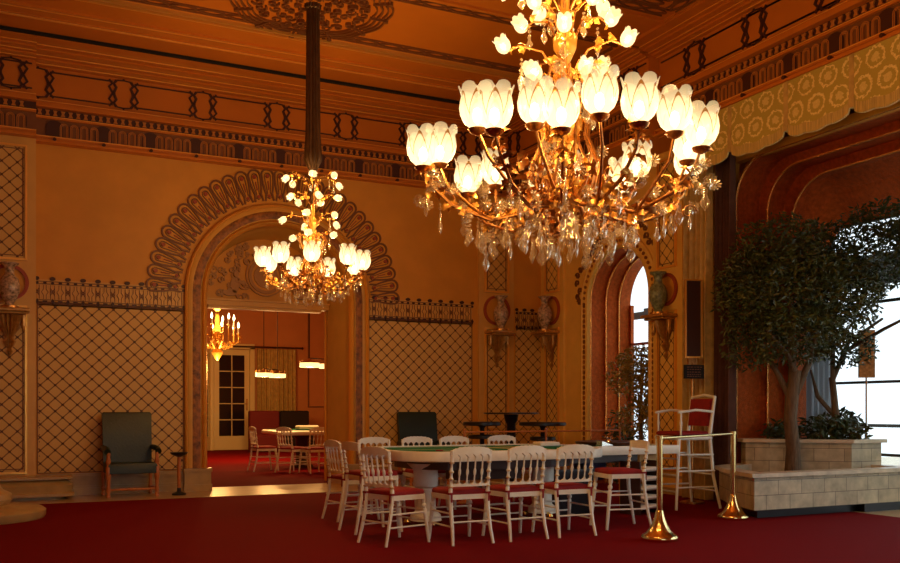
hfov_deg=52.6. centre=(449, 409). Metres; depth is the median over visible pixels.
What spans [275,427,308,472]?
spindle chair
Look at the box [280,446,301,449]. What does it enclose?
cushion
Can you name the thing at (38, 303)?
trim
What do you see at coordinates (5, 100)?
trim
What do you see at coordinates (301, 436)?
table
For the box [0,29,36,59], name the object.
trim
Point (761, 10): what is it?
trim
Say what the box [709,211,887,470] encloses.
ficus tree
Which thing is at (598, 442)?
tray
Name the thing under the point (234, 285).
trim
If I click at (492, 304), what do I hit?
trim
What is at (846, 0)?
trim
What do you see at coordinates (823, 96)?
valance
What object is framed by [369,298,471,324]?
trim
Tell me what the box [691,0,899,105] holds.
trim
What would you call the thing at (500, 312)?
vase
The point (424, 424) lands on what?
leather armchair
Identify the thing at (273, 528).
floor
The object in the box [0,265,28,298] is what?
trim
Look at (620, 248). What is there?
trim
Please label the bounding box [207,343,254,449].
trim
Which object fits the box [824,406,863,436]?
leafy shrub
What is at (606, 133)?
trim
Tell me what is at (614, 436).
leafy shrub
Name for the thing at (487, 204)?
trim
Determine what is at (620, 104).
trim
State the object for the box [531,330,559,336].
shelf
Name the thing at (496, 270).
trim
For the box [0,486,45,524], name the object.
column foot
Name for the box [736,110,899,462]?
archway
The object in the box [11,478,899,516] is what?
floor
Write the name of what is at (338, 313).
trim
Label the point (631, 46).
trim
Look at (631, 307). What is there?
window
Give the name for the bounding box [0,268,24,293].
trim
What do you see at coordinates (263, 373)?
pendant lamp
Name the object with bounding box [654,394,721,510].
high chair
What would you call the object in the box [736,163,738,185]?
wall pier
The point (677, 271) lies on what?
trim
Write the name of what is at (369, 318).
trim
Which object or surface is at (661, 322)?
wall bracket
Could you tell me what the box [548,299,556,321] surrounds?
trim
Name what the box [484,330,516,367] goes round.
wall bracket
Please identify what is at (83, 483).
baseboard
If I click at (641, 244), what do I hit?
trim
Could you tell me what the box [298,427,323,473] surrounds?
spindle chair
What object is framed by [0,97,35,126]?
trim
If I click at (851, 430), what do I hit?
leafy shrub
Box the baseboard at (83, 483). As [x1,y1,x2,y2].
[36,464,681,495]
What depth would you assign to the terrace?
23.68 m
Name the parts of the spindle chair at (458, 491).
leg, leg, post, seat frame, leg, rail, crest rail, post, leg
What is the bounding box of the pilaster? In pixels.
[682,165,713,499]
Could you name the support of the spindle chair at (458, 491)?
on the floor at (273, 528)
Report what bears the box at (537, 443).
on the table at (425, 462)
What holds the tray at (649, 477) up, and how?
on the rack
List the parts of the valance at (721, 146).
panel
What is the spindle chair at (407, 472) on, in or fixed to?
on the floor at (273, 528)
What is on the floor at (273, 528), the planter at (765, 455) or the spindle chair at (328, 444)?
the spindle chair at (328, 444)
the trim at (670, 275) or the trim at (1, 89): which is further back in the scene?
the trim at (670, 275)
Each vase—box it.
[0,261,19,306]
[493,295,507,329]
[537,296,551,330]
[649,271,666,313]
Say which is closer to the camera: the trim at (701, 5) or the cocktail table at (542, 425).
the trim at (701, 5)
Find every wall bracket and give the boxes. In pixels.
[0,307,29,355]
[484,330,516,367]
[531,330,559,366]
[640,313,677,358]
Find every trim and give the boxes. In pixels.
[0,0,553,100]
[0,0,845,198]
[0,25,459,103]
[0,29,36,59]
[0,36,36,57]
[0,56,31,89]
[0,89,35,129]
[0,89,35,137]
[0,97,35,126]
[0,98,24,127]
[0,108,35,128]
[0,134,35,476]
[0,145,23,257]
[0,146,22,469]
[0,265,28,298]
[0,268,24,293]
[36,36,513,135]
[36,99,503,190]
[36,100,503,195]
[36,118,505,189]
[36,276,184,310]
[37,279,182,311]
[37,303,183,473]
[127,0,696,77]
[145,169,399,304]
[182,463,371,491]
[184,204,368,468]
[188,207,365,467]
[207,240,326,303]
[207,297,329,313]
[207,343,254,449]
[209,242,321,302]
[219,226,348,475]
[230,0,393,40]
[308,313,323,406]
[324,311,326,480]
[369,296,473,323]
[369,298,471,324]
[369,318,471,463]
[478,194,513,443]
[483,296,509,324]
[487,204,505,443]
[487,204,506,290]
[487,298,506,321]
[487,330,506,443]
[504,45,648,136]
[504,104,648,190]
[504,105,648,192]
[506,46,647,133]
[506,121,648,184]
[507,63,645,158]
[512,113,630,182]
[514,112,633,184]
[515,308,540,329]
[515,310,540,329]
[515,312,538,328]
[515,328,540,443]
[542,221,564,443]
[546,206,556,291]
[546,207,556,427]
[547,343,556,441]
[548,296,559,324]
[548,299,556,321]
[575,222,652,304]
[581,234,652,443]
[583,239,653,443]
[590,248,638,482]
[632,0,769,59]
[639,0,762,58]
[653,151,683,487]
[654,0,899,136]
[655,0,899,130]
[659,158,673,266]
[659,159,673,466]
[660,331,672,467]
[661,0,839,87]
[662,273,677,305]
[662,276,673,301]
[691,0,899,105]
[736,106,899,436]
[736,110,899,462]
[741,502,899,517]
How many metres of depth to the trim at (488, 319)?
15.91 m
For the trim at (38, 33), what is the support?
attached to the ceiling
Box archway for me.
[591,249,642,482]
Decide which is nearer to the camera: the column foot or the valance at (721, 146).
the column foot
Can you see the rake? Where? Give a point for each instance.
(480, 446)
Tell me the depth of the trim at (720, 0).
11.55 m
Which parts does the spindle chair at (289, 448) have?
leg, crest rail, seat frame, leg, post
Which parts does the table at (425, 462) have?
chip drawer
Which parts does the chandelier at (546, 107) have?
lamp shade, lamp shade, lamp shade, lamp shade, arm, lamp shade, lamp shade, lamp shade, arm, lamp shade, arm, lamp shade, lamp shade, arm, lamp shade, lamp shade, lamp shade, arm, lamp shade, arm, arm, arm, arm, lamp shade, arm, lamp shade, stem, lamp shade, arm, lamp shade, arm, lamp shade, arm, lamp shade, lamp shade, lamp shade, arm, arm, lamp shade, lamp shade, lamp shade, lamp shade, lamp shade, arm, arm, lamp shade, lamp shade, lamp shade, lamp shade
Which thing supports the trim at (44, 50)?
attached to the ceiling
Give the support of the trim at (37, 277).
attached to the wall at (101, 215)
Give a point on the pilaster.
(697, 241)
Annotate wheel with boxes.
[575,435,629,445]
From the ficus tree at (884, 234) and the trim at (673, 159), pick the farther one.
the trim at (673, 159)
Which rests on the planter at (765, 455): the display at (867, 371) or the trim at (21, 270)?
the display at (867, 371)
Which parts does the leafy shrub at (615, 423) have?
stem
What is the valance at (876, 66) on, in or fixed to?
hanging from the wall at (856, 116)
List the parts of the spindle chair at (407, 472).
crest rail, seat frame, leg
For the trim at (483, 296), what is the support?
attached to the wall at (101, 215)
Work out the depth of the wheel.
10.92 m
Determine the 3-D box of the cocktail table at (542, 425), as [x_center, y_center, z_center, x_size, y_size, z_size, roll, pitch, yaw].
[1.459,0.705,14.316,0.740,1.030,0.740,0,0,-26]
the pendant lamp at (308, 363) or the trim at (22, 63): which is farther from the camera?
the pendant lamp at (308, 363)
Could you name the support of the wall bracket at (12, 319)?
attached to the trim at (29, 266)
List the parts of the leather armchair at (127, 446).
leg, arm, leg, backrest, seat, leg, arm, leg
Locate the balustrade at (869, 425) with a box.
[868,424,899,427]
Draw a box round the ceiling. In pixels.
[0,0,692,107]
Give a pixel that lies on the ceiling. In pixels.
(411, 25)
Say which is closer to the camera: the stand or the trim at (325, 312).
the stand
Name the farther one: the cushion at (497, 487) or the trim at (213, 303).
the trim at (213, 303)
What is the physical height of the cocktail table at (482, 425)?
1.040 m
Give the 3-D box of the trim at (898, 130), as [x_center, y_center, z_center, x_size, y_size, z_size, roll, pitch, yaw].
[6.038,-1.045,8.372,0.859,4.530,8.650,0,0,-26]
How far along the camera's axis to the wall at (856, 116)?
10.79 m
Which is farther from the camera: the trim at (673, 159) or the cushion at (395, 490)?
the trim at (673, 159)
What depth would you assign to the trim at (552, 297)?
15.84 m
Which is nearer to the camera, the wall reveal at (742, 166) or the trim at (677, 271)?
the wall reveal at (742, 166)
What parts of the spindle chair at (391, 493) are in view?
leg, post, crest rail, rail, leg, post, seat frame, leg, leg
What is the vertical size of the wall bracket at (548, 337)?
0.640 m
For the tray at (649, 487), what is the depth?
10.68 m
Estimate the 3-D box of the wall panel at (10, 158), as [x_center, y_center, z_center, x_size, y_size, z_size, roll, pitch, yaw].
[-6.038,-2.865,12.463,0.370,1.530,0.006,0,0,-26]
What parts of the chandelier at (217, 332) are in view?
arm, stem, arm, arm, arm, arm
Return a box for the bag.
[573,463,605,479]
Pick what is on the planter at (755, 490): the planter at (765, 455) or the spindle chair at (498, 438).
the planter at (765, 455)
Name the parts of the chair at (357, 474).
leg, post, crest rail, leg, post, seat frame, leg, leg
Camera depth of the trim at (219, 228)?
13.96 m
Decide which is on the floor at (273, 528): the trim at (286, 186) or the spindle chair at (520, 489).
the spindle chair at (520, 489)
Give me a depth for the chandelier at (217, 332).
21.82 m
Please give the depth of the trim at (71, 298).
13.23 m
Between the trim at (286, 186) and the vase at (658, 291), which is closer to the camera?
the vase at (658, 291)
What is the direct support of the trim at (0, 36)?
attached to the trim at (3, 41)
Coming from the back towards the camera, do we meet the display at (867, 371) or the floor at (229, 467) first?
the floor at (229, 467)
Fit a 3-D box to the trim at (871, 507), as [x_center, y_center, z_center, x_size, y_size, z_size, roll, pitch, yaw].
[4.300,1.160,11.430,2.500,0.120,1.570,0,0,-26]
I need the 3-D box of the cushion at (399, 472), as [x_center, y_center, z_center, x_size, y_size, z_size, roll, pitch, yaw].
[-0.824,0.745,10.928,0.426,0.050,0.378,0,0,-26]
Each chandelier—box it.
[207,309,241,360]
[254,1,370,307]
[406,0,721,271]
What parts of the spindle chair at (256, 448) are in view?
leg, leg, post, seat frame, leg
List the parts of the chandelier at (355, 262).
lamp shade, lamp shade, lamp shade, lamp shade, arm, lamp shade, arm, lamp shade, lamp shade, lamp shade, arm, lamp shade, lamp shade, lamp shade, lamp shade, lamp shade, stem, arm, lamp shade, lamp shade, lamp shade, arm, lamp shade, lamp shade, lamp shade, lamp shade, lamp shade, lamp shade, arm, lamp shade, lamp shade, lamp shade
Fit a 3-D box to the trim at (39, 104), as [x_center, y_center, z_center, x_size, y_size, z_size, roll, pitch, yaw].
[-2.384,-4.035,14.335,7.540,0.570,0.122,0,0,-26]
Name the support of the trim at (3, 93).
attached to the wall
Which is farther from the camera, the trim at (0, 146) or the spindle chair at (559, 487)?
the trim at (0, 146)
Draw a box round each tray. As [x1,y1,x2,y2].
[597,441,610,444]
[641,466,655,471]
[641,475,655,480]
[641,484,655,490]
[641,493,655,499]
[641,503,655,508]
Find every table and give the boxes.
[261,429,323,467]
[365,444,679,527]
[463,422,500,488]
[484,412,538,481]
[519,422,565,440]
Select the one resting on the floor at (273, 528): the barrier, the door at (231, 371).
the barrier
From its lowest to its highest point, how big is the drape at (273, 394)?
3.080 m
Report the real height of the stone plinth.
0.310 m
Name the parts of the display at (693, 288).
board frame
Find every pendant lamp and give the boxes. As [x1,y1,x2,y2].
[255,311,285,377]
[299,313,323,368]
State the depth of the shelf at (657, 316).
13.01 m
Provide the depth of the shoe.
10.58 m
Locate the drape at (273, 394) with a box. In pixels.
[257,349,295,410]
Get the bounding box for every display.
[680,279,704,503]
[858,330,874,438]
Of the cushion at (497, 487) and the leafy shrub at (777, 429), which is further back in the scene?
the leafy shrub at (777, 429)
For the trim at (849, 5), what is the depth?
10.29 m
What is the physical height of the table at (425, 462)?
0.800 m
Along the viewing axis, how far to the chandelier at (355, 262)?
11.12 m
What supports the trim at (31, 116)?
attached to the wall
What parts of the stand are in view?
dish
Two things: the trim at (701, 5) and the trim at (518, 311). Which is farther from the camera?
the trim at (518, 311)
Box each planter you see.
[715,463,899,510]
[737,438,886,471]
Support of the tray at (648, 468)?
on the rack
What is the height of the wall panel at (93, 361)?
2.440 m
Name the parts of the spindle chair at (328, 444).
leg, post, crest rail, rail, leg, post, seat frame, leg, leg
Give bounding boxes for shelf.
[0,307,29,314]
[484,330,516,335]
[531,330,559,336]
[640,313,677,320]
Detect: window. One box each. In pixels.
[630,306,647,439]
[830,215,899,456]
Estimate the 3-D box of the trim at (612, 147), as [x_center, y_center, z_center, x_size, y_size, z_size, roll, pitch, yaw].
[1.798,-4.035,14.213,0.122,0.570,3.980,0,0,-26]
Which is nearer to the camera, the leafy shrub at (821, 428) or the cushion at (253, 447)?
the leafy shrub at (821, 428)
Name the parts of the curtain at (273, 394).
rod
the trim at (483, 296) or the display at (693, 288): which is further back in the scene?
the trim at (483, 296)
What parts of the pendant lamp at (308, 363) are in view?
lamp shade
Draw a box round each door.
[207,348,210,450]
[214,349,248,449]
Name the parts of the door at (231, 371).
glass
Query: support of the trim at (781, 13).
attached to the wall at (856, 116)
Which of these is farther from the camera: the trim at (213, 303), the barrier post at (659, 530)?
the trim at (213, 303)
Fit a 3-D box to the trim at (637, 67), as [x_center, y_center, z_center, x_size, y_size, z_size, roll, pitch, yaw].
[1.851,-4.590,14.220,0.022,0.448,3.846,0,0,-26]
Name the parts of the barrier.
post, rail, post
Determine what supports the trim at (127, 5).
attached to the ceiling
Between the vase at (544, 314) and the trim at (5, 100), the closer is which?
the trim at (5, 100)
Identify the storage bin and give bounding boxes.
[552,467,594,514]
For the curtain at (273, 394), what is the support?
hanging from the wall at (292, 327)
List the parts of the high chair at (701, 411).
armrest, leg, seat frame, leg, armrest, backrest, rail, leg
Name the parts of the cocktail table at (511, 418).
stem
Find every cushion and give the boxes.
[252,446,275,448]
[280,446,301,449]
[300,447,323,449]
[331,474,351,479]
[349,469,397,476]
[368,486,423,495]
[385,469,402,474]
[405,469,445,473]
[432,486,485,494]
[489,484,539,491]
[535,482,587,489]
[594,467,641,473]
[656,431,707,435]
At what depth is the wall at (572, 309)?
15.45 m
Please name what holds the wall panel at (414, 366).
attached to the wall at (101, 215)
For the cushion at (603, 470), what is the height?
0.050 m
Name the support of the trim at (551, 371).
attached to the wall at (572, 309)
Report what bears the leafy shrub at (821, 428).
in the planter at (765, 455)
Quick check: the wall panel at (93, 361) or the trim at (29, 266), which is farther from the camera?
the wall panel at (93, 361)
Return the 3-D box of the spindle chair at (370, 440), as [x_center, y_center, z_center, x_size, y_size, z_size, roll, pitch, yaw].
[-0.837,0.776,10.955,0.452,0.894,0.526,0,0,-26]
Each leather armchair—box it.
[100,412,161,497]
[397,412,449,486]
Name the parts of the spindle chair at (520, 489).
leg, leg, post, seat frame, leg, rail, crest rail, post, leg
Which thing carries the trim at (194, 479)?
on the floor at (320, 487)
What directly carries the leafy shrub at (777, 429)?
in the planter at (765, 455)
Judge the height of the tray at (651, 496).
0.050 m
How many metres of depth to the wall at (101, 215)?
13.70 m
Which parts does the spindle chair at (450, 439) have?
leg, crest rail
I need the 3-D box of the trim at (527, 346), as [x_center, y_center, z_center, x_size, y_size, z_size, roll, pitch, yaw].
[1.401,-0.280,16.341,0.520,2.360,0.008,0,0,-26]
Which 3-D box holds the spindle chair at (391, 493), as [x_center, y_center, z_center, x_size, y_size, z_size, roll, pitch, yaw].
[-0.523,0.776,8.393,0.526,0.894,0.452,0,0,-43]
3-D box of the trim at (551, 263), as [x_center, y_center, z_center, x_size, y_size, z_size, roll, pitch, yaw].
[1.802,-2.865,16.015,0.006,1.530,0.380,0,0,-26]
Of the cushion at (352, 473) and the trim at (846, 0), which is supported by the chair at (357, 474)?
the cushion at (352, 473)
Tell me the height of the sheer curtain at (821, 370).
1.700 m
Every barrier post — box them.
[641,435,677,542]
[717,431,748,520]
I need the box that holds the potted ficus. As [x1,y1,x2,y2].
[603,344,647,439]
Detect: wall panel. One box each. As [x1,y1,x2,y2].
[0,327,23,471]
[38,301,182,472]
[369,317,471,463]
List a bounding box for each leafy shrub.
[602,410,627,484]
[612,423,647,466]
[755,418,803,438]
[798,411,848,438]
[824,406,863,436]
[827,412,873,439]
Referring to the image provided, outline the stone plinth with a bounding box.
[0,474,74,500]
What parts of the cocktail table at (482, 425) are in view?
stem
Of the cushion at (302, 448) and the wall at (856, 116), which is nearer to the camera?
the wall at (856, 116)
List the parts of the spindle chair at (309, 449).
leg, leg, post, seat frame, crest rail, leg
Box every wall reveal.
[739,161,749,177]
[784,109,854,136]
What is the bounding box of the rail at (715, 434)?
[663,433,732,438]
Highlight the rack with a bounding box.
[620,460,655,514]
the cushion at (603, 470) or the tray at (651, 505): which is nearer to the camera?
the cushion at (603, 470)
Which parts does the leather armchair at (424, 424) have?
arm, leg, backrest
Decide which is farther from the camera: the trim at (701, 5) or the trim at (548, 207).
the trim at (548, 207)
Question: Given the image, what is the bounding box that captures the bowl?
[575,440,629,445]
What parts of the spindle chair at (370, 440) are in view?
crest rail, rail, leg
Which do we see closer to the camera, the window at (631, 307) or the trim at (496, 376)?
the window at (631, 307)
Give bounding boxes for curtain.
[210,345,303,410]
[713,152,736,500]
[806,331,831,433]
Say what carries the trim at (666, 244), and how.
attached to the wall at (572, 309)
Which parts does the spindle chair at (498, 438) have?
crest rail, leg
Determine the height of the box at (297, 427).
0.090 m
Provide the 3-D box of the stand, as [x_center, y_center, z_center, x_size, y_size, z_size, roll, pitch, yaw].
[-3.889,0.911,13.060,0.260,0.610,0.260,0,0,-26]
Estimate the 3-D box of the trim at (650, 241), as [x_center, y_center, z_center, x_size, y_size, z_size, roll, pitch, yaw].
[2.656,-2.393,14.333,0.032,1.293,2.444,0,0,-26]
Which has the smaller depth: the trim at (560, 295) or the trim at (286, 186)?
the trim at (286, 186)
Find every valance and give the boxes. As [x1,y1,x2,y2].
[702,105,731,170]
[731,81,787,155]
[788,53,853,135]
[854,34,899,112]
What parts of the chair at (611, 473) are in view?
leg, leg, seat frame, post, leg, crest rail, post, leg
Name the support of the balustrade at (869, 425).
on the terrace
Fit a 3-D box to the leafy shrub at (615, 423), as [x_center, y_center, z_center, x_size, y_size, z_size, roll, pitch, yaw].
[2.726,0.607,14.907,0.487,1.228,0.482,0,0,-26]
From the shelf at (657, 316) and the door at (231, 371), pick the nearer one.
the shelf at (657, 316)
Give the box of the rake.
[480,446,509,448]
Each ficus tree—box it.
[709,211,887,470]
[780,195,899,438]
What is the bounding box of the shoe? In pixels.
[596,441,612,445]
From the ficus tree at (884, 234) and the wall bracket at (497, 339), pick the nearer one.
the ficus tree at (884, 234)
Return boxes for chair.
[247,426,278,471]
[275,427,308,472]
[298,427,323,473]
[321,440,379,521]
[338,442,402,534]
[357,437,405,512]
[357,446,429,547]
[400,436,448,509]
[429,446,494,545]
[437,436,484,509]
[482,445,548,541]
[487,435,532,505]
[531,444,596,537]
[589,440,651,529]
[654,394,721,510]
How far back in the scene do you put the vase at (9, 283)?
12.24 m
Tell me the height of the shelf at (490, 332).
0.080 m
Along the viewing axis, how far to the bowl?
10.80 m
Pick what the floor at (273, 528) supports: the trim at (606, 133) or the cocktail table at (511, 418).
the cocktail table at (511, 418)
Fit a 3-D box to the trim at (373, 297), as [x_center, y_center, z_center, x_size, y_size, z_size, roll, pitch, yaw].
[-0.525,-1.688,15.396,2.090,0.397,0.022,0,0,-26]
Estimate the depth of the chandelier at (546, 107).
6.12 m
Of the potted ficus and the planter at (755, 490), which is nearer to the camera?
the planter at (755, 490)
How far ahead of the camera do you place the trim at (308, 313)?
28.80 m
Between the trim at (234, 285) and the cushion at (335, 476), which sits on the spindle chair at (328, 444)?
the cushion at (335, 476)
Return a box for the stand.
[170,452,187,494]
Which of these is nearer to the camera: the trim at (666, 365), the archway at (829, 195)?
the archway at (829, 195)
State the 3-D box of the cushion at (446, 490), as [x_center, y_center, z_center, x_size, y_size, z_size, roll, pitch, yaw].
[0.089,0.745,8.492,0.426,0.050,0.378,0,0,-26]
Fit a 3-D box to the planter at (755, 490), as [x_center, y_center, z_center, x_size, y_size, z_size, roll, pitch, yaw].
[4.234,0.912,11.354,2.783,0.415,1.610,0,0,-26]
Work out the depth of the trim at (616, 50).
12.69 m
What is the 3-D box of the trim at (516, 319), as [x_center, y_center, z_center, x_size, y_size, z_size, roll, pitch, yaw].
[1.391,-1.607,16.326,0.510,0.295,0.018,0,0,-26]
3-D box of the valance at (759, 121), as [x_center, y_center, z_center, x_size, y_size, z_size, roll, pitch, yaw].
[3.642,-3.395,10.767,0.073,0.690,0.931,0,0,-28]
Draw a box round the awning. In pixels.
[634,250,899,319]
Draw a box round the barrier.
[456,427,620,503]
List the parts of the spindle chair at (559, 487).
leg, leg, post, seat frame, leg, rail, crest rail, post, leg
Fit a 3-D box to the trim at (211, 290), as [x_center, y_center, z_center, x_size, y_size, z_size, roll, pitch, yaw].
[-3.096,-2.300,15.222,2.160,1.080,0.100,0,0,-26]
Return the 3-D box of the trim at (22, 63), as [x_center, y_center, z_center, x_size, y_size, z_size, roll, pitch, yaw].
[-7.463,-4.590,11.665,3.830,0.448,0.022,0,0,-26]
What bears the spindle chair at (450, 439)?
on the floor at (273, 528)
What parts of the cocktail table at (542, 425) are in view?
stem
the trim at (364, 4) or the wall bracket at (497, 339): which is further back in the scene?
the wall bracket at (497, 339)
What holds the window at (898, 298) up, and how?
in the wall
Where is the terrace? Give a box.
[881,457,899,465]
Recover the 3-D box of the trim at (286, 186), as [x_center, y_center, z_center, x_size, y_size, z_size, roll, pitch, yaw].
[-2.676,-2.776,14.354,4.066,2.040,0.032,0,0,-26]
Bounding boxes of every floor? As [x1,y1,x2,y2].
[0,483,899,562]
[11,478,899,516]
[207,450,326,486]
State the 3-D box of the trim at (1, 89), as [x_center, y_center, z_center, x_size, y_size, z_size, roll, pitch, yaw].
[-7.449,-4.080,11.636,3.930,0.500,0.087,0,0,-26]
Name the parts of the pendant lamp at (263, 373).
lamp shade, lamp shade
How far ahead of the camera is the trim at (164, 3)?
11.53 m
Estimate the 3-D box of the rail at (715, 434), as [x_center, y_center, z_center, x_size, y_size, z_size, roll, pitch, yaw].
[2.569,0.265,9.370,0.028,0.027,2.009,0,0,36]
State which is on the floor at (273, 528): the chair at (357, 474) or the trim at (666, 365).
the chair at (357, 474)
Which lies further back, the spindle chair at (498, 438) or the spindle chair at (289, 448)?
the spindle chair at (289, 448)
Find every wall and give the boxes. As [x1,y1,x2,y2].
[36,144,540,473]
[207,308,323,449]
[541,158,714,443]
[736,100,899,163]
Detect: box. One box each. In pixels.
[295,425,318,429]
[533,441,559,446]
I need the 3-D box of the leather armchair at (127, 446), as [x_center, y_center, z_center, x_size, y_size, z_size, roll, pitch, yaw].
[-4.555,0.624,12.944,0.770,1.185,0.670,0,0,-28]
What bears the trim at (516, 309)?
attached to the wall at (101, 215)
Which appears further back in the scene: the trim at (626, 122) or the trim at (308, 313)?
the trim at (308, 313)
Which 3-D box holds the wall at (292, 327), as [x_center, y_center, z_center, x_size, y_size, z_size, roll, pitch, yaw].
[-8.577,-1.580,26.901,11.200,5.600,0.100,0,0,-26]
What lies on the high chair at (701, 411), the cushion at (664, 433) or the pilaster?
the cushion at (664, 433)
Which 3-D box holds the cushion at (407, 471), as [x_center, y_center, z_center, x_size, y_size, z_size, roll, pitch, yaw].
[-0.310,0.745,11.199,0.426,0.050,0.378,0,0,-26]
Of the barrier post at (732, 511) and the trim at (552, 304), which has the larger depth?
the trim at (552, 304)
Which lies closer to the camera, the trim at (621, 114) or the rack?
the rack
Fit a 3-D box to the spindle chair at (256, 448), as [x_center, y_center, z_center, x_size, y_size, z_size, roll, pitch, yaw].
[-3.742,0.773,18.185,0.526,0.894,0.452,0,0,-30]
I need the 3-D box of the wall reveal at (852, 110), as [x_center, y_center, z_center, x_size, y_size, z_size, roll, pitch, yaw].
[6.404,-3.430,8.516,1.650,0.100,8.750,0,0,-26]
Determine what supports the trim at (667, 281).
attached to the wall at (572, 309)
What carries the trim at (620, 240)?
attached to the wall at (572, 309)
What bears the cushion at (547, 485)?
on the spindle chair at (559, 487)
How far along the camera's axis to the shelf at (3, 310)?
12.25 m

